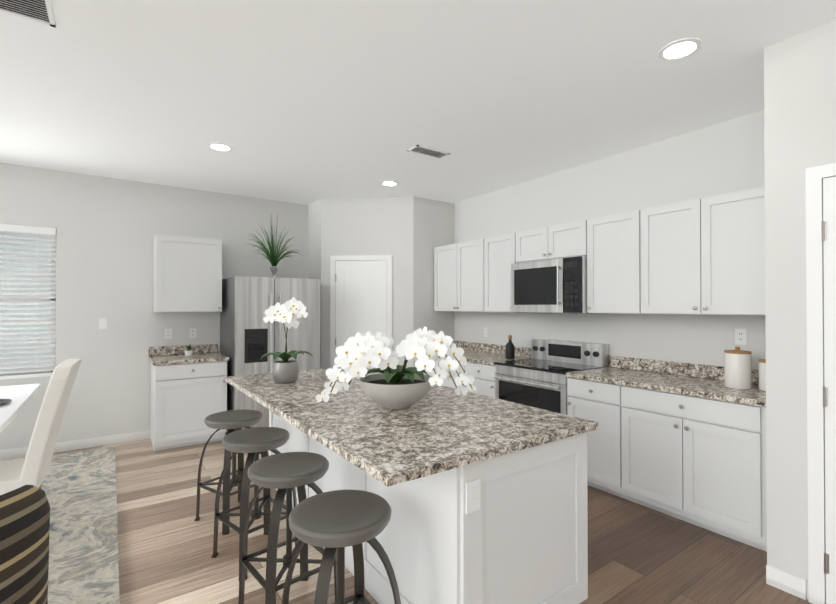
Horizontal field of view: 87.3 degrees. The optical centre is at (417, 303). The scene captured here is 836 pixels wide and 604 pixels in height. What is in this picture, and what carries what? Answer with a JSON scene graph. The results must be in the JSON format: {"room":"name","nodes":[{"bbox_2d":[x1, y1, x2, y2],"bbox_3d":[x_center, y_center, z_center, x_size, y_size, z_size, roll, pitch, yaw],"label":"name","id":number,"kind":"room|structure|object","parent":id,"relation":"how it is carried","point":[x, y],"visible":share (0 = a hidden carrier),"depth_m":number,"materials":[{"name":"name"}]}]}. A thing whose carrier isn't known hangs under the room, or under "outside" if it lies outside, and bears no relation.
{"room":"kitchen","nodes":[
{"label":"kitchen","id":0,"kind":"room"},
{"bbox_2d":[0,162,307,449],"bbox_3d":[-3.508,0.074,4.560,8.220,2.830,0.120,0,-1,-35],"label":"wall","id":1,"kind":"structure","parent":0,"point":[108,229],"depth_m":4.69,"materials":[{"name":"paint"}]},
{"bbox_2d":[0,228,56,379],"bbox_3d":[-4.078,-0.022,4.133,1.035,1.485,0.097,0,-1,-35],"label":"window","id":2,"kind":"structure","parent":1,"relation":"in","point":[26,375],"depth_m":4.32,"materials":[{"name":"paint"}]},
{"bbox_2d":[0,224,55,373],"bbox_3d":[-4.066,-0.045,4.115,1.027,1.431,0.052,0,-1,-35],"label":"window blinds","id":3,"kind":"object","parent":2,"relation":"attached to","point":[24,229],"visible":0.85,"depth_m":4.29,"materials":[{"name":"paint"}]},
{"bbox_2d":[0,430,149,460],"bbox_3d":[-4.887,1.433,3.503,4.700,0.095,0.014,0,-1,-35],"label":"baseboard","id":4,"kind":"structure","parent":1,"relation":"attached to","point":[20,452],"depth_m":4.52,"materials":[{"name":"paint"}]},
{"bbox_2d":[99,318,106,328],"bbox_3d":[-3.314,0.209,4.613,0.070,0.114,0.012,0,-1,-35],"label":"light switch","id":5,"kind":"object","parent":1,"relation":"attached to","point":[102,323],"visible":1,"depth_m":4.61,"materials":[{"name":"white plastic"}]},
{"bbox_2d":[165,329,171,338],"bbox_3d":[-2.823,0.342,4.957,0.070,0.114,0.008,0,-1,-35],"label":"outlet","id":6,"kind":"object","parent":1,"relation":"attached to","point":[168,333],"visible":1,"depth_m":4.96,"materials":[{"name":"white plastic"}]},
{"bbox_2d":[153,234,221,311],"bbox_3d":[-2.573,-0.319,4.910,0.650,0.820,0.375,0,-1,-35],"label":"upper cabinet","id":7,"kind":"object","parent":1,"relation":"attached to","point":[187,274],"visible":1,"depth_m":4.77,"materials":[{"name":"paint"}]},
{"bbox_2d":[190,328,195,337],"bbox_3d":[-2.619,0.343,5.101,0.070,0.114,0.008,0,-1,-35],"label":"outlet","id":8,"kind":"object","parent":1,"relation":"attached to","point":[192,332],"visible":1,"depth_m":5.10,"materials":[{"name":"white plastic"}]},
{"bbox_2d":[308,196,453,368],"bbox_3d":[-0.500,0.084,5.860,1.560,2.830,1.200,0,-1,-35],"label":"wall","id":9,"kind":"structure","parent":0,"point":[409,234],"depth_m":5.51,"materials":[{"name":"paint"}]},
{"bbox_2d":[330,255,391,368],"bbox_3d":[-0.712,0.446,5.478,0.611,2.100,0.513,0,-1,-35],"label":"pantry door","id":10,"kind":"structure","parent":9,"relation":"in","point":[360,297],"depth_m":5.49,"materials":[{"name":"paint"}]},
{"bbox_2d":[1,433,811,603],"bbox_3d":[-1.129,1.487,1.149,8.220,0.050,8.420,0,-1,-35],"label":"floor","id":11,"kind":"structure","parent":0,"point":[639,554],"depth_m":2.61,"materials":[{"name":"brown wood"}]},
{"bbox_2d":[0,485,49,603],"bbox_3d":[-1.512,0.993,1.174,0.790,0.922,0.818,0,0,20],"label":"accent chair","id":12,"kind":"object","parent":11,"relation":"on","point":[24,533],"visible":1,"depth_m":1.26,"materials":[{"name":"fabric"}]},
{"bbox_2d":[41,446,119,603],"bbox_3d":[-3.405,1.466,2.473,2.810,0.010,3.100,0,-1,-35],"label":"rug","id":13,"kind":"object","parent":11,"relation":"on","point":[79,488],"visible":0.67,"depth_m":2.85,"materials":[{"name":"fabric"}]},
{"bbox_2d":[0,384,40,434],"bbox_3d":[-3.330,1.090,2.919,1.060,0.748,1.840,0,-1,-35],"label":"dining table","id":14,"kind":"object","parent":13,"relation":"on","point":[20,396],"visible":1,"depth_m":3.32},
{"bbox_2d":[0,399,11,403],"bbox_3d":[-3.056,0.689,3.090,0.284,0.055,0.284,0,-1,-35],"label":"place setting","id":15,"kind":"object","parent":14,"relation":"on","point":[3,401],"visible":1,"depth_m":3.18,"materials":[{"name":"grey ceramic"}]},
{"bbox_2d":[0,359,80,494],"bbox_3d":[-2.501,0.918,2.640,0.707,1.088,0.507,0,-1,-32],"label":"dining chair","id":16,"kind":"object","parent":13,"relation":"on","point":[32,467],"visible":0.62,"depth_m":2.57,"materials":[{"name":"white fabric"}]},
{"bbox_2d":[150,361,226,450],"bbox_3d":[-2.501,1.053,4.779,0.670,0.875,0.655,0,-1,-35],"label":"base cabinet","id":17,"kind":"object","parent":11,"relation":"on","point":[186,399],"visible":0.92,"depth_m":4.52,"materials":[{"name":"paint"}]},
{"bbox_2d":[149,344,228,365],"bbox_3d":[-2.507,0.547,4.787,0.705,0.136,0.641,0,-1,-35],"label":"countertop","id":18,"kind":"structure","parent":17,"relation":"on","point":[164,355],"depth_m":4.86,"materials":[{"name":"stone"}]},
{"bbox_2d":[184,344,194,355],"bbox_3d":[-2.551,0.514,4.892,0.103,0.130,0.117,0,-1,-35],"label":"succulent","id":19,"kind":"object","parent":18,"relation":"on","point":[189,352],"visible":1,"depth_m":4.86,"materials":[{"name":"white ceramic"}]},
{"bbox_2d":[194,410,271,534],"bbox_3d":[-1.278,1.127,3.048,0.382,0.700,0.382,0,-1,34],"label":"stool","id":20,"kind":"object","parent":11,"relation":"on","point":[230,421],"visible":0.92,"depth_m":2.99,"materials":[{"name":"grey metal"}]},
{"bbox_2d":[211,427,297,580],"bbox_3d":[-0.952,1.123,2.581,0.382,0.700,0.382,0,-1,41],"label":"stool","id":21,"kind":"object","parent":11,"relation":"on","point":[254,443],"visible":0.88,"depth_m":2.55,"materials":[{"name":"grey metal"}]},
{"bbox_2d":[220,276,319,433],"bbox_3d":[-1.739,0.604,5.158,0.930,1.780,0.891,0,-1,-35],"label":"fridge","id":22,"kind":"object","parent":11,"relation":"on","point":[249,337],"visible":0.6,"depth_m":4.77,"materials":[{"name":"silver metal"}]},
{"bbox_2d":[246,215,301,277],"bbox_3d":[-1.723,-0.687,5.265,0.721,0.801,0.678,0,-1,-35],"label":"potted plant","id":23,"kind":"object","parent":22,"relation":"on","point":[273,256],"visible":0.96,"depth_m":5.20,"materials":[{"name":"green plant"}]},
{"bbox_2d":[238,452,336,603],"bbox_3d":[-0.619,1.119,2.106,0.382,0.700,0.382,0,-1,-42],"label":"stool","id":24,"kind":"object","parent":11,"relation":"on","point":[284,474],"visible":0.92,"depth_m":2.08,"materials":[{"name":"grey metal"}]},
{"bbox_2d":[282,490,400,603],"bbox_3d":[-0.287,1.115,1.631,0.382,0.700,0.382,0,-1,-35],"label":"stool","id":25,"kind":"object","parent":11,"relation":"on","point":[334,522],"visible":1,"depth_m":1.61,"materials":[{"name":"grey metal"}]},
{"bbox_2d":[269,414,587,603],"bbox_3d":[-0.204,1.034,2.782,0.775,0.882,2.371,0,-1,-35],"label":"kitchen island","id":26,"kind":"object","parent":11,"relation":"on","point":[484,497],"depth_m":1.83,"materials":[{"name":"paint"}]},
{"bbox_2d":[225,366,597,489],"bbox_3d":[-0.323,0.575,2.712,1.144,0.033,2.424,0,-1,-35],"label":"island countertop","id":27,"kind":"structure","parent":26,"relation":"on","point":[444,430],"depth_m":2.01,"materials":[{"name":"stone"}]},
{"bbox_2d":[272,360,298,382],"bbox_3d":[-0.955,0.489,3.158,0.188,0.145,0.188,0,-1,-35],"label":"pot","id":28,"kind":"object","parent":27,"relation":"on","point":[285,372],"visible":0.98,"depth_m":3.08,"materials":[{"name":"white ceramic"}]},
{"bbox_2d":[261,297,312,361],"bbox_3d":[-0.950,0.187,3.139,0.356,0.469,0.336,0,-1,-35],"label":"orchid","id":29,"kind":"object","parent":28,"relation":"in","point":[289,312],"visible":1,"depth_m":3.13,"materials":[{"name":"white plant"}]},
{"bbox_2d":[359,373,431,408],"bbox_3d":[-0.116,0.480,2.378,0.410,0.150,0.410,0,-1,-35],"label":"bowl","id":30,"kind":"object","parent":27,"relation":"on","point":[407,392],"visible":0.92,"depth_m":2.25,"materials":[{"name":"ceramic"}]},
{"bbox_2d":[315,326,476,402],"bbox_3d":[-0.090,0.329,2.371,0.763,0.411,0.641,0,-1,-35],"label":"orchid","id":31,"kind":"object","parent":30,"relation":"in","point":[420,346],"visible":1,"depth_m":2.30,"materials":[{"name":"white plant"}]},
{"bbox_2d":[422,358,461,388],"bbox_3d":[0.494,1.057,5.241,0.626,0.876,0.919,0,-1,-35],"label":"base cabinet","id":32,"kind":"object","parent":11,"relation":"on","point":[449,383],"depth_m":4.96,"materials":[{"name":"paint"}]},
{"bbox_2d":[462,362,495,397],"bbox_3d":[0.889,1.052,4.676,0.626,0.876,0.460,0,-1,-35],"label":"base cabinet","id":33,"kind":"object","parent":11,"relation":"on","point":[484,382],"depth_m":4.47,"materials":[{"name":"paint"}]},
{"bbox_2d":[494,339,608,414],"bbox_3d":[1.223,0.928,4.129,0.693,1.115,0.816,0,-1,-35],"label":"range","id":34,"kind":"object","parent":11,"relation":"on","point":[538,379],"visible":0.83,"depth_m":4.04,"materials":[{"name":"silver metal"}]},
{"bbox_2d":[567,377,617,495],"bbox_3d":[1.626,1.044,3.622,0.626,0.876,0.469,0,-1,-35],"label":"base cabinet","id":35,"kind":"object","parent":11,"relation":"on","point":[595,401],"depth_m":3.41,"materials":[{"name":"paint"}]},
{"bbox_2d":[618,385,766,551],"bbox_3d":[2.007,1.039,3.078,0.626,0.876,0.860,0,-1,-35],"label":"base cabinet","id":36,"kind":"object","parent":11,"relation":"on","point":[699,461],"depth_m":2.84,"materials":[{"name":"paint"}]},
{"bbox_2d":[453,340,765,406],"bbox_3d":[1.264,0.542,4.133,0.644,0.136,3.625,0,-1,-35],"label":"countertop","id":37,"kind":"structure","parent":36,"relation":"on","point":[698,380],"depth_m":3.40,"materials":[{"name":"stone"}]},
{"bbox_2d":[505,335,514,358],"bbox_3d":[0.966,0.453,4.600,0.096,0.247,0.096,0,-1,-35],"label":"oil bottle","id":38,"kind":"object","parent":37,"relation":"on","point":[510,350],"visible":1,"depth_m":4.57,"materials":[{"name":"black glass"}]},
{"bbox_2d":[724,346,751,388],"bbox_3d":[2.154,0.425,2.954,0.150,0.276,0.150,0,-1,-35],"label":"canister","id":39,"kind":"object","parent":37,"relation":"on","point":[737,368],"visible":1,"depth_m":2.90,"materials":[{"name":"white ceramic"}]},
{"bbox_2d":[758,359,765,390],"bbox_3d":[2.290,0.450,2.847,0.124,0.226,0.124,0,-1,-35],"label":"canister","id":40,"kind":"object","parent":37,"relation":"on","point":[762,373],"visible":0.25,"depth_m":2.84,"materials":[{"name":"white ceramic"}]},
{"bbox_2d":[0,0,835,204],"bbox_3d":[-1.129,-1.393,1.171,8.220,0.050,8.420,0,-1,-35],"label":"ceiling","id":41,"kind":"structure","parent":0,"point":[306,102],"depth_m":2.74,"materials":[{"name":"paint"}]},
{"bbox_2d":[0,0,55,27],"bbox_3d":[-1.853,-1.357,1.909,0.400,0.010,0.300,0,-1,-35],"label":"ceiling vent","id":42,"kind":"object","parent":41,"relation":"in","point":[40,11],"visible":1,"depth_m":2.03,"materials":[{"name":"metal"}]},
{"bbox_2d":[207,142,232,151],"bbox_3d":[-1.698,-1.343,3.763,0.200,0.008,0.200,0,-1,-35],"label":"recessed light","id":43,"kind":"object","parent":41,"relation":"in","point":[219,146],"visible":1,"depth_m":3.75,"materials":[{"name":"paint"}]},
{"bbox_2d":[381,181,398,185],"bbox_3d":[-0.316,-1.334,4.876,0.200,0.008,0.200,0,-1,-35],"label":"recessed light","id":44,"kind":"object","parent":41,"relation":"in","point":[388,183],"visible":0.94,"depth_m":4.87,"materials":[{"name":"paint"}]},
{"bbox_2d":[407,145,449,158],"bbox_3d":[0.097,-1.341,3.884,0.360,0.010,0.160,0,-1,-35],"label":"ceiling vent","id":45,"kind":"object","parent":41,"relation":"in","point":[427,151],"visible":1,"depth_m":3.88,"materials":[{"name":"metal"}]},
{"bbox_2d":[658,38,701,60],"bbox_3d":[1.397,-1.354,2.340,0.200,0.008,0.200,0,-1,-35],"label":"recessed light","id":46,"kind":"object","parent":41,"relation":"in","point":[680,49],"visible":1,"depth_m":2.34,"materials":[{"name":"paint"}]},
{"bbox_2d":[454,110,765,369],"bbox_3d":[2.224,0.065,3.433,0.120,2.830,8.300,0,-1,-35],"label":"wall","id":47,"kind":"structure","parent":0,"point":[721,158],"depth_m":3.82,"materials":[{"name":"paint"}]},
{"bbox_2d":[434,239,481,311],"bbox_3d":[0.608,-0.315,5.332,0.346,0.820,0.919,0,-1,-35],"label":"upper cabinet","id":48,"kind":"object","parent":47,"relation":"attached to","point":[458,266],"depth_m":5.21,"materials":[{"name":"paint"}]},
{"bbox_2d":[484,327,487,336],"bbox_3d":[0.823,0.345,5.318,0.008,0.114,0.070,0,-1,-35],"label":"outlet","id":49,"kind":"object","parent":47,"relation":"attached to","point":[485,331],"visible":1,"depth_m":5.31,"materials":[{"name":"white plastic"}]},
{"bbox_2d":[482,233,513,311],"bbox_3d":[1.004,-0.320,4.767,0.346,0.820,0.460,0,-1,-35],"label":"upper cabinet","id":50,"kind":"object","parent":47,"relation":"attached to","point":[497,251],"depth_m":4.70,"materials":[{"name":"paint"}]},
{"bbox_2d":[514,220,585,262],"bbox_3d":[1.371,-0.576,4.244,0.346,0.315,0.819,0,-1,-35],"label":"upper cabinet","id":51,"kind":"object","parent":47,"relation":"attached to","point":[565,240],"depth_m":4.11,"materials":[{"name":"paint"}]},
{"bbox_2d":[511,256,593,313],"bbox_3d":[1.321,-0.160,4.206,0.466,0.499,0.814,0,-1,-35],"label":"microwave","id":52,"kind":"object","parent":51,"relation":"attached to","point":[559,285],"visible":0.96,"depth_m":4.03,"materials":[{"name":"silver metal"}]},
{"bbox_2d":[586,210,637,313],"bbox_3d":[1.741,-0.328,3.714,0.346,0.820,0.469,0,-1,-35],"label":"upper cabinet","id":53,"kind":"object","parent":47,"relation":"attached to","point":[611,240],"depth_m":3.61,"materials":[{"name":"paint"}]},
{"bbox_2d":[638,186,764,314],"bbox_3d":[2.122,-0.332,3.169,0.346,0.820,0.860,0,-1,-35],"label":"upper cabinet","id":54,"kind":"object","parent":47,"relation":"attached to","point":[703,256],"depth_m":3.05,"materials":[{"name":"paint"}]},
{"bbox_2d":[735,328,746,344],"bbox_3d":[2.331,0.238,3.164,0.008,0.114,0.070,0,-1,-35],"label":"outlet","id":55,"kind":"object","parent":47,"relation":"attached to","point":[741,336],"visible":1,"depth_m":3.16,"materials":[{"name":"white plastic"}]},
{"bbox_2d":[764,20,835,599],"bbox_3d":[3.197,0.047,1.160,0.890,2.830,3.460,0,-1,-35],"label":"wall block","id":56,"kind":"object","parent":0,"point":[799,104],"visible":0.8,"depth_m":2.24,"materials":[{"name":"paint"}]},
{"bbox_2d":[805,163,835,603],"bbox_3d":[2.173,0.397,1.775,0.077,2.140,0.930,0,-1,-35],"label":"hall door","id":57,"kind":"structure","parent":56,"relation":"attached to","point":[820,309],"depth_m":2.12,"materials":[{"name":"paint"}]}
]}

